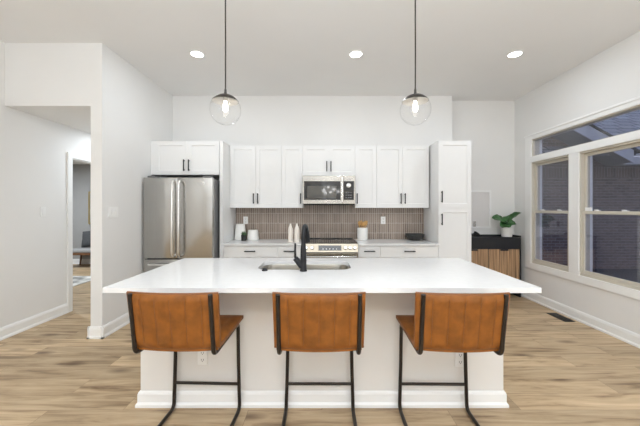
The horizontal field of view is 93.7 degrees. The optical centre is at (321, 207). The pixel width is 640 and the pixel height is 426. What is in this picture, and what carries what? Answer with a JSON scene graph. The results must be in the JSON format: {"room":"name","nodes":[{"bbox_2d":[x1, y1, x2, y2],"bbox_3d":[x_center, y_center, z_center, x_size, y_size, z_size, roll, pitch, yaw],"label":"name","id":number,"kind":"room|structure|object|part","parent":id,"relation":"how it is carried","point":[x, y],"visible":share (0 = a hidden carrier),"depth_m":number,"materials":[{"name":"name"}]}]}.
{"room":"kitchen","nodes":[
{"label":"kitchen","id":0,"kind":"room"},
{"bbox_2d":[0,41,90,327],"bbox_3d":[-3.400,-0.185,1.200,0.120,3.110,10.800,0,0,0],"label":"wall","id":1,"kind":"structure","parent":0,"point":[34,149],"depth_m":3.46,"materials":[{"name":"paint"}]},
{"bbox_2d":[0,303,68,340],"bbox_3d":[-3.328,1.308,-0.137,0.024,0.125,8.126,0,0,0],"label":"baseboard","id":2,"kind":"structure","parent":1,"relation":"attached to","point":[12,329],"depth_m":3.44,"materials":[{"name":"paint"}]},
{"bbox_2d":[67,152,90,311],"bbox_3d":[-3.390,0.319,4.418,0.140,2.103,0.981,0,0,0],"label":"door frame","id":3,"kind":"structure","parent":1,"relation":"in","point":[71,157],"depth_m":3.96,"materials":[{"name":"paint"}]},
{"bbox_2d":[5,43,90,109],"bbox_3d":[-2.889,-1.407,3.220,0.903,0.665,0.120,0,0,0],"label":"wall header","id":4,"kind":"structure","parent":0,"point":[38,76],"depth_m":3.16,"materials":[{"name":"paint"}]},
{"bbox_2d":[19,110,90,132],"bbox_3d":[-2.889,-1.125,4.940,0.903,0.100,3.320,0,0,0],"label":"ceiling","id":5,"kind":"structure","parent":0,"point":[77,119],"depth_m":3.52,"materials":[{"name":"paint"}]},
{"bbox_2d":[73,164,90,258],"bbox_3d":[-5.830,0.150,7.400,4.740,2.440,0.120,0,0,0],"label":"wall","id":6,"kind":"structure","parent":0,"point":[81,172],"depth_m":7.34,"materials":[{"name":"white paint"}]},
{"bbox_2d":[73,259,90,263],"bbox_3d":[-5.830,1.308,7.328,4.740,0.125,0.024,0,0,0],"label":"baseboard","id":7,"kind":"structure","parent":6,"relation":"attached to","point":[75,261],"depth_m":7.33,"materials":[{"name":"paint"}]},
{"bbox_2d":[88,192,90,223],"bbox_3d":[-5.345,-0.005,7.322,0.690,0.790,0.034,0,0,0],"label":"framed picture","id":8,"kind":"object","parent":6,"relation":"attached to","point":[89,193],"visible":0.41,"depth_m":7.31,"materials":[{"name":"gold metal"}]},
{"bbox_2d":[90,193,90,222],"bbox_3d":[-5.345,-0.005,7.328,0.638,0.738,0.022,0,0,0],"label":"artwork","id":9,"kind":"object","parent":8,"relation":"attached to","point":[90,193],"depth_m":7.32},
{"bbox_2d":[91,43,172,325],"bbox_3d":[-2.376,-0.185,4.880,0.122,3.110,3.440,0,0,0],"label":"wall partition","id":10,"kind":"structure","parent":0,"point":[130,111],"depth_m":3.41,"materials":[{"name":"paint"}]},
{"bbox_2d":[87,326,103,338],"bbox_3d":[-2.376,1.308,3.148,0.170,0.125,0.024,0,0,0],"label":"baseboard","id":11,"kind":"structure","parent":10,"relation":"attached to","point":[95,331],"depth_m":3.15,"materials":[{"name":"paint"}]},
{"bbox_2d":[108,207,117,217],"bbox_3d":[-2.309,0.045,3.320,0.010,0.120,0.162,0,0,0],"label":"light switch","id":12,"kind":"object","parent":10,"relation":"attached to","point":[112,211],"visible":1,"depth_m":3.31,"materials":[{"name":"white plastic"}]},
{"bbox_2d":[101,312,129,338],"bbox_3d":[-2.303,1.308,3.888,0.024,0.125,1.504,0,0,0],"label":"baseboard","id":13,"kind":"structure","parent":10,"relation":"attached to","point":[111,327],"depth_m":3.34,"materials":[{"name":"paint"}]},
{"bbox_2d":[173,96,451,180],"bbox_3d":[-0.149,-0.185,4.830,4.331,3.110,0.360,0,0,0],"label":"wall","id":14,"kind":"structure","parent":0,"point":[263,120],"depth_m":4.65,"materials":[{"name":"paint"}]},
{"bbox_2d":[243,217,247,223],"bbox_3d":[-1.180,0.190,4.635,0.070,0.115,0.009,0,0,0],"label":"wall outlet","id":15,"kind":"object","parent":14,"relation":"attached to","point":[245,219],"visible":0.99,"depth_m":4.63,"materials":[{"name":"white plastic"}]},
{"bbox_2d":[230,146,281,207],"bbox_3d":[-0.961,-0.455,4.484,0.749,0.905,0.329,0,0,0],"label":"upper cabinet","id":16,"kind":"object","parent":14,"relation":"attached to","point":[255,171],"visible":0.99,"depth_m":4.36,"materials":[{"name":"paint"}]},
{"bbox_3d":[-1.149,-0.455,4.364,0.372,0.901,0.020,0,0,0],"label":"door","id":17,"kind":"part","parent":16,"relation":"part of","materials":[{"name":"paint"}]},
{"bbox_3d":[-0.773,-0.455,4.364,0.372,0.901,0.020,0,0,0],"label":"door","id":18,"kind":"part","parent":16,"relation":"part of","materials":[{"name":"paint"}]},
{"bbox_2d":[282,146,303,207],"bbox_3d":[-0.433,-0.455,4.484,0.305,0.905,0.329,0,0,0],"label":"upper cabinet","id":19,"kind":"object","parent":14,"relation":"attached to","point":[292,156],"visible":0.99,"depth_m":4.36,"materials":[{"name":"paint"}]},
{"bbox_2d":[303,146,354,175],"bbox_3d":[0.100,-0.688,4.484,0.758,0.439,0.329,0,0,0],"label":"upper cabinet","id":20,"kind":"object","parent":14,"relation":"attached to","point":[317,160],"visible":0.99,"depth_m":4.36,"materials":[{"name":"paint"}]},
{"bbox_3d":[-0.090,-0.688,4.364,0.376,0.435,0.020,0,0,0],"label":"door","id":21,"kind":"part","parent":20,"relation":"part of","materials":[{"name":"paint"}]},
{"bbox_2d":[303,176,354,204],"bbox_3d":[0.100,-0.253,4.433,0.753,0.423,0.406,0,0,0],"label":"microwave","id":22,"kind":"object","parent":20,"relation":"attached to","point":[317,190],"visible":1,"depth_m":4.27,"materials":[{"name":"grey paint"}]},
{"bbox_3d":[0.284,-0.260,4.250,0.024,0.349,0.040,0,0,0],"label":"handle","id":23,"kind":"part","parent":22,"relation":"part of","materials":[{"name":"metal"}]},
{"bbox_3d":[0.388,-0.260,4.280,0.176,0.402,0.021,0,0,0],"label":"control panel","id":24,"kind":"part","parent":22,"relation":"part of","materials":[{"name":"silver metal"}]},
{"bbox_3d":[0.289,-0.688,4.364,0.376,0.435,0.020,0,0,0],"label":"door","id":25,"kind":"part","parent":20,"relation":"part of","materials":[{"name":"paint"}]},
{"bbox_2d":[236,205,423,238],"bbox_3d":[0.118,0.357,4.645,2.908,0.825,0.010,0,0,0],"label":"backsplash","id":26,"kind":"structure","parent":14,"relation":"attached to","point":[323,221],"depth_m":4.64,"materials":[{"name":"beige tile"}]},
{"bbox_2d":[353,146,375,207],"bbox_3d":[0.635,-0.455,4.484,0.311,0.905,0.329,0,0,0],"label":"upper cabinet","id":27,"kind":"object","parent":14,"relation":"attached to","point":[365,156],"visible":0.98,"depth_m":4.36,"materials":[{"name":"paint"}]},
{"bbox_2d":[376,146,428,207],"bbox_3d":[1.172,-0.455,4.484,0.761,0.905,0.329,0,0,0],"label":"upper cabinet","id":28,"kind":"object","parent":14,"relation":"attached to","point":[402,172],"visible":0.99,"depth_m":4.36,"materials":[{"name":"paint"}]},
{"bbox_3d":[0.982,-0.455,4.364,0.378,0.901,0.020,0,0,0],"label":"door","id":29,"kind":"part","parent":28,"relation":"part of","materials":[{"name":"paint"}]},
{"bbox_3d":[1.363,-0.455,4.364,0.378,0.901,0.020,0,0,0],"label":"door","id":30,"kind":"part","parent":28,"relation":"part of","materials":[{"name":"paint"}]},
{"bbox_2d":[0,0,639,100],"bbox_3d":[-0.095,-1.800,0.330,6.730,0.120,9.360,0,0,0],"label":"ceiling","id":31,"kind":"structure","parent":0,"point":[274,47],"depth_m":3.04,"materials":[{"name":"paint"}]},
{"bbox_2d":[189,50,204,57],"bbox_3d":[-1.410,-1.737,3.390,0.172,0.006,0.172,0,0,0],"label":"recessed light","id":32,"kind":"object","parent":31,"relation":"in","point":[195,53],"visible":1,"depth_m":3.39,"materials":[{"name":"white plastic"}]},
{"bbox_2d":[191,52,202,56],"bbox_3d":[-1.410,-1.738,3.390,0.130,0.004,0.130,0,0,-31],"label":"diffuser","id":33,"kind":"object","parent":32,"relation":"attached to","point":[195,54],"depth_m":3.39,"materials":[{"name":"white"}]},
{"bbox_2d":[209,0,238,125],"bbox_3d":[-0.708,-1.174,2.200,0.222,1.130,0.222,0,0,0],"label":"pendant light","id":34,"kind":"object","parent":31,"relation":"hanging from","point":[224,99],"visible":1,"depth_m":2.19,"materials":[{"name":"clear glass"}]},
{"bbox_3d":[-0.708,-1.292,2.200,0.011,0.847,0.010,0,0,0],"label":"cord","id":35,"kind":"part","parent":34,"relation":"part of","materials":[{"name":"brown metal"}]},
{"bbox_3d":[-0.708,-0.743,2.200,0.038,0.077,0.038,0,0,0],"label":"bulb","id":36,"kind":"part","parent":34,"relation":"part of","materials":[{"name":"white glass"}]},
{"bbox_2d":[348,50,363,57],"bbox_3d":[0.384,-1.737,3.390,0.172,0.006,0.172,0,0,0],"label":"recessed light","id":37,"kind":"object","parent":31,"relation":"in","point":[355,53],"visible":1,"depth_m":3.39,"materials":[{"name":"white plastic"}]},
{"bbox_2d":[350,52,361,56],"bbox_3d":[0.384,-1.738,3.390,0.130,0.004,0.130,0,0,31],"label":"diffuser","id":38,"kind":"object","parent":37,"relation":"attached to","point":[352,54],"depth_m":3.39,"materials":[{"name":"white"}]},
{"bbox_2d":[402,0,429,125],"bbox_3d":[0.684,-1.174,2.200,0.222,1.130,0.222,0,0,0],"label":"pendant light","id":39,"kind":"object","parent":31,"relation":"hanging from","point":[415,99],"visible":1,"depth_m":2.19,"materials":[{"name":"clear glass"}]},
{"bbox_3d":[0.684,-1.292,2.200,0.011,0.847,0.010,0,0,0],"label":"cord","id":40,"kind":"part","parent":39,"relation":"part of","materials":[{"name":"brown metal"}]},
{"bbox_3d":[0.684,-0.743,2.200,0.038,0.077,0.038,0,0,0],"label":"bulb","id":41,"kind":"part","parent":39,"relation":"part of","materials":[{"name":"white glass"}]},
{"bbox_2d":[506,50,523,57],"bbox_3d":[2.180,-1.737,3.390,0.172,0.006,0.172,0,0,0],"label":"recessed light","id":42,"kind":"object","parent":31,"relation":"in","point":[513,54],"visible":1,"depth_m":3.39,"materials":[{"name":"white plastic"}]},
{"bbox_2d":[508,52,521,56],"bbox_3d":[2.180,-1.738,3.390,0.130,0.004,0.130,0,0,31],"label":"diffuser","id":43,"kind":"object","parent":42,"relation":"attached to","point":[512,54],"depth_m":3.39,"materials":[{"name":"white"}]},
{"bbox_2d":[0,264,639,425],"bbox_3d":[-2.540,1.430,1.570,11.620,0.120,11.840,0,0,0],"label":"floor","id":44,"kind":"structure","parent":0,"point":[557,372],"depth_m":2.33,"materials":[{"name":"brown wood"}]},
{"bbox_2d":[73,247,90,264],"bbox_3d":[-5.210,1.156,7.020,1.320,0.432,0.480,0,0,0],"label":"bench","id":45,"kind":"object","parent":44,"relation":"on","point":[80,251],"visible":0.23,"depth_m":6.79,"materials":[{"name":"brown wood"}]},
{"bbox_3d":[-5.210,1.044,7.020,1.320,0.052,0.480,0,0,0],"label":"frame","id":46,"kind":"part","parent":45,"relation":"part of","materials":[{"name":"brown wood"}]},
{"bbox_2d":[73,247,90,252],"bbox_3d":[-5.170,0.979,7.020,1.220,0.078,0.460,0,0,0],"label":"cushion","id":47,"kind":"object","parent":45,"relation":"on","point":[82,249],"depth_m":6.79,"materials":[{"name":"grey fabric"}]},
{"bbox_2d":[81,231,90,246],"bbox_3d":[-5.470,0.725,7.140,0.526,0.418,0.189,0,0,0],"label":"pillow","id":48,"kind":"object","parent":45,"relation":"on","point":[86,236],"visible":0.45,"depth_m":7.07,"materials":[{"name":"grey fabric"}]},
{"bbox_2d":[73,276,90,286],"bbox_3d":[-5.865,1.364,5.150,3.070,0.012,1.700,0,0,0],"label":"rug","id":49,"kind":"object","parent":44,"relation":"on","point":[77,280],"visible":0.02,"depth_m":5.70,"materials":[{"name":"white fabric"}]},
{"bbox_2d":[144,176,219,272],"bbox_3d":[-1.843,0.477,4.176,0.885,1.784,0.849,0,0,0],"label":"refrigerator","id":50,"kind":"object","parent":44,"relation":"on","point":[182,215],"visible":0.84,"depth_m":3.84,"materials":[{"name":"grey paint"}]},
{"bbox_3d":[-1.840,0.715,3.795,0.730,0.030,0.080,0,0,0],"label":"handle","id":51,"kind":"part","parent":50,"relation":"part of","materials":[{"name":"metal"}]},
{"bbox_3d":[-2.066,0.128,3.873,0.438,1.035,0.075,0,0,0],"label":"door","id":52,"kind":"part","parent":50,"relation":"part of","materials":[{"name":"silver metal"}]},
{"bbox_3d":[-1.843,0.977,3.873,0.885,0.637,0.075,0,0,0],"label":"freezer drawer","id":53,"kind":"part","parent":50,"relation":"part of","materials":[{"name":"silver metal"}]},
{"bbox_3d":[-1.887,0.135,3.793,0.030,0.990,0.084,0,0,0],"label":"handle","id":54,"kind":"part","parent":50,"relation":"part of","materials":[{"name":"metal"}]},
{"bbox_3d":[-1.803,0.135,3.793,0.030,0.990,0.084,0,0,0],"label":"handle","id":55,"kind":"part","parent":50,"relation":"part of","materials":[{"name":"metal"}]},
{"bbox_3d":[-1.621,0.128,3.873,0.443,1.035,0.075,0,0,0],"label":"door","id":56,"kind":"part","parent":50,"relation":"part of","materials":[{"name":"silver metal"}]},
{"bbox_2d":[126,291,242,425],"bbox_3d":[-0.791,0.908,1.803,0.497,0.925,0.498,0,0,2],"label":"counter stool","id":57,"kind":"object","parent":44,"relation":"on","point":[169,322],"visible":1,"depth_m":1.59,"materials":[{"name":"brown leather"}]},
{"bbox_3d":[-1.010,0.910,1.814,0.035,0.920,0.490,0,0,2],"label":"frame","id":58,"kind":"part","parent":57,"relation":"part of","materials":[{"name":"brown metal"}]},
{"bbox_3d":[-0.798,0.604,1.607,0.494,0.300,0.107,0,0,2],"label":"backrest","id":59,"kind":"part","parent":57,"relation":"part of","materials":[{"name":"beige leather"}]},
{"bbox_3d":[-0.790,0.752,1.832,0.496,0.066,0.436,0,0,2],"label":"seat","id":60,"kind":"part","parent":57,"relation":"part of","materials":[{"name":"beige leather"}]},
{"bbox_3d":[-0.571,0.910,1.799,0.035,0.920,0.490,0,0,2],"label":"frame","id":61,"kind":"part","parent":57,"relation":"part of","materials":[{"name":"brown metal"}]},
{"bbox_2d":[151,141,235,257],"bbox_3d":[-1.825,0.232,4.335,0.976,2.274,0.629,0,0,0],"label":"tall cabinet","id":62,"kind":"object","parent":44,"relation":"on","point":[171,159],"visible":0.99,"depth_m":4.06,"materials":[{"name":"paint"}]},
{"bbox_3d":[-2.044,-0.677,4.064,0.433,0.451,0.020,0,0,0],"label":"door","id":63,"kind":"part","parent":62,"relation":"part of","materials":[{"name":"paint"}]},
{"bbox_3d":[-1.608,-0.677,4.064,0.433,0.451,0.020,0,0,0],"label":"door","id":64,"kind":"part","parent":62,"relation":"part of","materials":[{"name":"paint"}]},
{"bbox_3d":[-1.360,0.232,4.351,0.046,2.274,0.595,0,0,0],"label":"panel","id":65,"kind":"part","parent":62,"relation":"part of","materials":[{"name":"paint"}]},
{"bbox_2d":[223,246,276,257],"bbox_3d":[-0.970,0.939,4.335,0.731,0.861,0.629,0,0,0],"label":"base cabinet","id":66,"kind":"object","parent":44,"relation":"on","point":[228,251],"visible":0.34,"depth_m":4.05,"materials":[{"name":"paint"}]},
{"bbox_2d":[223,239,300,245],"bbox_3d":[-0.805,0.494,4.334,1.061,0.026,0.608,0,0,0],"label":"countertop","id":67,"kind":"structure","parent":66,"relation":"on","point":[261,242],"depth_m":4.07,"materials":[{"name":"white stone"}]},
{"bbox_2d":[234,224,245,239],"bbox_3d":[-1.238,0.361,4.550,0.174,0.238,0.174,0,0,0],"label":"canister","id":68,"kind":"object","parent":67,"relation":"on","point":[239,228],"visible":0.89,"depth_m":4.48,"materials":[{"name":"white ceramic"}]},
{"bbox_2d":[241,231,246,240],"bbox_3d":[-1.149,0.411,4.413,0.082,0.139,0.093,0,0,-36],"label":"potted succulent","id":69,"kind":"object","parent":67,"relation":"on","point":[243,236],"visible":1,"depth_m":4.39,"materials":[{"name":"green plant"}]},
{"bbox_2d":[241,235,245,240],"bbox_3d":[-1.150,0.438,4.410,0.076,0.085,0.076,0,0,0],"label":"pot","id":70,"kind":"object","parent":69,"relation":"attached to","point":[243,237],"depth_m":4.38,"materials":[{"name":"black paint"}]},
{"bbox_2d":[247,229,258,239],"bbox_3d":[-1.046,0.405,4.545,0.178,0.150,0.178,0,0,0],"label":"canister","id":71,"kind":"object","parent":67,"relation":"on","point":[252,234],"visible":0.99,"depth_m":4.48,"materials":[{"name":"white ceramic"}]},
{"bbox_2d":[288,224,292,241],"bbox_3d":[-0.446,0.350,4.240,0.070,0.260,0.070,0,0,0],"label":"bottle","id":72,"kind":"object","parent":67,"relation":"on","point":[290,229],"visible":1,"depth_m":4.21,"materials":[{"name":"beige ceramic"}]},
{"bbox_2d":[294,224,298,241],"bbox_3d":[-0.355,0.350,4.240,0.070,0.260,0.070,0,0,0],"label":"bottle","id":73,"kind":"object","parent":67,"relation":"on","point":[296,231],"visible":0.98,"depth_m":4.21,"materials":[{"name":"beige ceramic"}]},
{"bbox_2d":[277,246,300,257],"bbox_3d":[-0.440,0.939,4.335,0.327,0.861,0.629,0,0,0],"label":"drawer","id":74,"kind":"object","parent":44,"relation":"on","point":[282,251],"visible":0.26,"depth_m":4.05,"materials":[{"name":"paint"}]},
{"bbox_2d":[272,292,365,425],"bbox_3d":[-0.016,0.908,1.796,0.497,0.925,0.498,0,0,0],"label":"counter stool","id":75,"kind":"object","parent":44,"relation":"on","point":[302,322],"visible":1,"depth_m":1.58,"materials":[{"name":"brown leather"}]},
{"bbox_3d":[-0.235,0.910,1.800,0.035,0.920,0.490,0,0,0],"label":"frame","id":76,"kind":"part","parent":75,"relation":"part of","materials":[{"name":"brown metal"}]},
{"bbox_3d":[-0.016,0.752,1.825,0.496,0.066,0.436,0,0,0],"label":"seat","id":77,"kind":"part","parent":75,"relation":"part of","materials":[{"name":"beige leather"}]},
{"bbox_3d":[-0.016,0.604,1.600,0.494,0.300,0.107,0,0,0],"label":"backrest","id":78,"kind":"part","parent":75,"relation":"part of","materials":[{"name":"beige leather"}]},
{"bbox_3d":[0.203,0.910,1.800,0.035,0.920,0.490,0,0,0],"label":"frame","id":79,"kind":"part","parent":75,"relation":"part of","materials":[{"name":"brown metal"}]},
{"bbox_2d":[103,258,540,407],"bbox_3d":[0.000,0.917,2.267,2.561,0.904,1.046,0,0,0],"label":"kitchen island","id":80,"kind":"object","parent":44,"relation":"on","point":[390,285],"visible":0.72,"depth_m":2.08,"materials":[{"name":"white stone"}]},
{"bbox_2d":[198,351,207,364],"bbox_3d":[-0.825,1.025,2.073,0.070,0.115,0.009,0,0,0],"label":"wall outlet","id":81,"kind":"object","parent":80,"relation":"attached to","point":[202,355],"visible":0.9,"depth_m":2.07,"materials":[{"name":"white plastic"}]},
{"bbox_3d":[0.000,1.317,2.417,2.561,0.104,0.726,0,0,0],"label":"skirting","id":82,"kind":"part","parent":80,"relation":"part of","materials":[{"name":"paint"}]},
{"bbox_2d":[103,258,540,292],"bbox_3d":[0.000,0.479,2.267,2.558,0.029,1.046,0,0,0],"label":"island countertop","id":83,"kind":"structure","parent":80,"relation":"on","point":[185,275],"depth_m":1.98,"materials":[{"name":"white stone"}]},
{"bbox_2d":[293,224,309,271],"bbox_3d":[-0.154,0.293,2.320,0.104,0.342,0.268,0,0,4],"label":"faucet","id":84,"kind":"object","parent":83,"relation":"on","point":[301,263],"visible":1,"depth_m":2.20,"materials":[{"name":"black metal"}]},
{"bbox_3d":[-0.193,0.321,2.211,0.028,0.124,0.022,0,0,4],"label":"lever","id":85,"kind":"part","parent":84,"relation":"part of","materials":[{"name":"black metal"}]},
{"bbox_3d":[-0.131,0.199,2.303,0.034,0.154,0.217,0,0,4],"label":"spout","id":86,"kind":"part","parent":84,"relation":"part of","materials":[{"name":"black metal"}]},
{"bbox_2d":[261,264,348,269],"bbox_3d":[-0.137,0.602,2.447,0.754,0.214,0.398,0,0,0],"label":"sink","id":87,"kind":"object","parent":83,"relation":"in","point":[269,266],"depth_m":2.62,"materials":[{"name":"metal"}]},
{"bbox_2d":[455,352,463,366],"bbox_3d":[0.955,1.040,2.073,0.070,0.115,0.009,0,0,0],"label":"wall outlet","id":88,"kind":"object","parent":80,"relation":"attached to","point":[459,362],"visible":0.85,"depth_m":2.07,"materials":[{"name":"white plastic"}]},
{"bbox_2d":[306,238,357,257],"bbox_3d":[0.107,0.914,4.298,0.760,0.910,0.678,0,0,0],"label":"range","id":89,"kind":"object","parent":44,"relation":"on","point":[317,247],"visible":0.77,"depth_m":4.04,"materials":[{"name":"grey paint"}]},
{"bbox_3d":[0.107,0.650,3.992,0.700,0.027,0.066,0,0,0],"label":"handle","id":90,"kind":"part","parent":89,"relation":"part of","materials":[{"name":"silver metal"}]},
{"bbox_3d":[0.107,0.860,4.050,0.756,0.510,0.049,0,0,0],"label":"oven door","id":91,"kind":"part","parent":89,"relation":"part of","materials":[{"name":"metal"}]},
{"bbox_2d":[306,238,357,243],"bbox_3d":[0.107,0.471,4.347,0.760,0.024,0.580,0,0,0],"label":"cooktop","id":92,"kind":"object","parent":89,"relation":"in","point":[312,240],"depth_m":4.23,"materials":[{"name":"grey paint"}]},
{"bbox_3d":[0.107,0.538,4.048,0.760,0.110,0.051,0,0,0],"label":"control panel","id":93,"kind":"part","parent":89,"relation":"part of","materials":[{"name":"metal"}]},
{"bbox_2d":[358,246,379,257],"bbox_3d":[0.640,0.939,4.335,0.299,0.861,0.629,0,0,0],"label":"drawer","id":94,"kind":"object","parent":44,"relation":"on","point":[363,251],"visible":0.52,"depth_m":4.05,"materials":[{"name":"paint"}]},
{"bbox_2d":[380,246,437,257],"bbox_3d":[1.181,0.939,4.335,0.781,0.861,0.629,0,0,0],"label":"base cabinet","id":95,"kind":"object","parent":44,"relation":"on","point":[385,251],"visible":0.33,"depth_m":4.05,"materials":[{"name":"paint"}]},
{"bbox_2d":[354,239,438,245],"bbox_3d":[1.031,0.494,4.334,1.084,0.026,0.608,0,0,0],"label":"countertop","id":96,"kind":"structure","parent":95,"relation":"on","point":[370,242],"depth_m":4.18,"materials":[{"name":"white stone"}]},
{"bbox_2d":[357,227,367,239],"bbox_3d":[0.612,0.389,4.550,0.160,0.182,0.160,0,0,0],"label":"crock","id":97,"kind":"object","parent":96,"relation":"on","point":[362,233],"visible":0.95,"depth_m":4.48,"materials":[{"name":"white ceramic"}]},
{"bbox_2d":[405,233,424,240],"bbox_3d":[1.388,0.433,4.490,0.280,0.094,0.280,0,0,0],"label":"bowl","id":98,"kind":"object","parent":96,"relation":"on","point":[411,236],"visible":0.98,"depth_m":4.40,"materials":[{"name":"black ceramic"}]},
{"bbox_2d":[424,141,470,261],"bbox_3d":[1.797,0.230,4.335,0.446,2.279,0.629,0,0,0],"label":"pantry cabinet","id":99,"kind":"object","parent":44,"relation":"on","point":[447,219],"visible":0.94,"depth_m":4.06,"materials":[{"name":"paint"}]},
{"bbox_3d":[1.797,0.634,4.064,0.443,1.262,0.020,0,0,0],"label":"door","id":100,"kind":"part","parent":99,"relation":"part of","materials":[{"name":"paint"}]},
{"bbox_3d":[1.797,-0.455,4.064,0.443,0.906,0.020,0,0,0],"label":"door","id":101,"kind":"part","parent":99,"relation":"part of","materials":[{"name":"paint"}]},
{"bbox_2d":[396,292,509,425],"bbox_3d":[0.748,0.908,1.793,0.497,0.925,0.498,0,0,1],"label":"counter stool","id":102,"kind":"object","parent":44,"relation":"on","point":[440,322],"visible":1,"depth_m":1.58,"materials":[{"name":"brown leather"}]},
{"bbox_3d":[0.528,0.910,1.800,0.035,0.920,0.490,0,0,1],"label":"frame","id":103,"kind":"part","parent":102,"relation":"part of","materials":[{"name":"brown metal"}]},
{"bbox_3d":[0.748,0.752,1.822,0.496,0.066,0.436,0,0,1],"label":"seat","id":104,"kind":"part","parent":102,"relation":"part of","materials":[{"name":"orange leather"}]},
{"bbox_3d":[0.745,0.604,1.597,0.494,0.300,0.107,0,0,1],"label":"backrest","id":105,"kind":"part","parent":102,"relation":"part of","materials":[{"name":"orange leather"}]},
{"bbox_3d":[0.967,0.910,1.794,0.035,0.920,0.490,0,0,1],"label":"frame","id":106,"kind":"part","parent":102,"relation":"part of","materials":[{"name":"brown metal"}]},
{"bbox_2d":[471,234,520,296],"bbox_3d":[2.561,0.897,4.710,0.982,0.944,0.231,0,0,0],"label":"sideboard","id":107,"kind":"object","parent":44,"relation":"on","point":[495,252],"visible":0.49,"depth_m":4.60,"materials":[{"name":"black paint"}]},
{"bbox_2d":[471,231,480,236],"bbox_3d":[2.374,0.394,4.700,0.220,0.110,0.112,0,0,0],"label":"chain","id":108,"kind":"object","parent":107,"relation":"on","point":[475,232],"visible":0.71,"depth_m":4.66,"materials":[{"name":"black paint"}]},
{"bbox_3d":[2.325,0.958,4.612,0.459,0.648,0.020,0,0,0],"label":"door","id":109,"kind":"part","parent":107,"relation":"part of","materials":[{"name":"brown wood"}]},
{"bbox_3d":[2.797,0.958,4.612,0.459,0.648,0.020,0,0,0],"label":"door","id":110,"kind":"part","parent":107,"relation":"part of","materials":[{"name":"brown wood"}]},
{"bbox_2d":[492,212,519,236],"bbox_3d":[2.868,0.255,4.688,0.436,0.393,0.206,0,0,-14],"label":"potted plant","id":111,"kind":"object","parent":107,"relation":"on","point":[506,222],"visible":1,"depth_m":4.67,"materials":[{"name":"green plant"}]},
{"bbox_3d":[2.905,0.367,4.720,0.150,0.168,0.150,0,0,0],"label":"pot","id":112,"kind":"part","parent":111,"relation":"part of","materials":[{"name":"white ceramic"}]},
{"bbox_2d":[547,313,574,321],"bbox_3d":[2.985,1.366,3.755,0.130,0.006,0.300,0,0,0],"label":"floor vent","id":113,"kind":"object","parent":44,"relation":"in","point":[565,319],"visible":1,"depth_m":3.74,"materials":[{"name":"black metal"}]},
{"bbox_2d":[452,101,514,234],"bbox_3d":[2.568,-0.185,4.935,1.104,3.110,0.150,0,0,0],"label":"wall","id":114,"kind":"structure","parent":0,"point":[489,126],"depth_m":4.86,"materials":[{"name":"paint"}]},
{"bbox_2d":[471,190,490,227],"bbox_3d":[2.540,0.020,4.850,0.390,0.610,0.020,0,0,0],"label":"wall panel","id":115,"kind":"object","parent":114,"relation":"attached to","point":[480,199],"visible":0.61,"depth_m":4.85,"materials":[{"name":"white plastic"}]},
{"bbox_2d":[515,31,639,334],"bbox_3d":[3.195,-0.185,0.405,0.150,3.110,9.210,0,0,0],"label":"wall","id":116,"kind":"structure","parent":0,"point":[611,77],"depth_m":3.63,"materials":[{"name":"paint"}]},
{"bbox_2d":[532,155,568,271],"bbox_3d":[3.166,0.068,4.112,0.108,1.485,0.685,0,0,0],"label":"window","id":117,"kind":"structure","parent":116,"relation":"in","point":[536,211],"depth_m":4.41,"materials":[{"name":"beige plastic"}]},
{"bbox_3d":[3.140,0.411,4.112,0.028,0.752,0.648,0,0,0],"label":"sash","id":118,"kind":"part","parent":117,"relation":"part of","materials":[{"name":"clear glass"}]},
{"bbox_3d":[3.169,-0.288,4.112,0.026,0.727,0.648,0,0,0],"label":"sash","id":119,"kind":"part","parent":117,"relation":"part of","materials":[{"name":"beige plastic"}]},
{"bbox_2d":[521,293,639,347],"bbox_3d":[3.108,1.308,0.330,0.024,0.125,9.060,0,0,0],"label":"baseboard","id":120,"kind":"structure","parent":116,"relation":"attached to","point":[632,338],"depth_m":3.49,"materials":[{"name":"paint"}]},
{"bbox_2d":[524,96,639,299],"bbox_3d":[3.179,-0.095,3.678,0.182,1.990,1.829,0,0,0],"label":"trim","id":121,"kind":"structure","parent":116,"relation":"attached to","point":[573,152],"depth_m":3.65,"materials":[{"name":"paint"}]},
{"bbox_2d":[532,105,639,155],"bbox_3d":[3.170,-0.887,3.678,0.100,0.255,1.555,0,0,0],"label":"window","id":122,"kind":"structure","parent":116,"relation":"in","point":[535,142],"depth_m":3.69,"materials":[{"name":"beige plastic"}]},
{"bbox_2d":[580,139,639,290],"bbox_3d":[3.166,0.068,3.261,0.108,1.485,0.723,0,0,0],"label":"window","id":123,"kind":"structure","parent":116,"relation":"in","point":[585,271],"depth_m":3.58,"materials":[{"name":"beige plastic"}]},
{"bbox_2d":[585,207,592,210],"bbox_3d":[3.140,0.013,3.530,0.020,0.042,0.080,0,0,0],"label":"sensor","id":124,"kind":"object","parent":123,"relation":"attached to","point":[586,208],"visible":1,"depth_m":3.52,"materials":[{"name":"white plastic"}]},
{"bbox_3d":[3.140,0.411,3.261,0.028,0.752,0.686,0,0,0],"label":"sash","id":125,"kind":"part","parent":123,"relation":"part of","materials":[{"name":"beige plastic"}]},
{"bbox_3d":[3.169,-0.288,3.261,0.026,0.727,0.686,0,0,0],"label":"sash","id":126,"kind":"part","parent":123,"relation":"part of","materials":[{"name":"beige plastic"}]},
{"label":"outside","id":127,"kind":"structure","parent":0,"visible":0},
{"bbox_2d":[593,269,639,282],"bbox_3d":[9.635,1.670,10.000,12.730,0.100,32.000,0,0,0],"label":"ground","id":128,"kind":"structure","parent":127,"point":[627,274],"depth_m":7.42,"materials":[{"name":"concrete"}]},
{"bbox_2d":[542,109,639,268],"bbox_3d":[9.750,-2.562,11.905,12.900,8.364,9.230,0,0,0],"label":"brick house","id":129,"kind":"structure","parent":128,"relation":"on","point":[616,174],"depth_m":8.00,"materials":[{"name":"grey brick"}]}
]}

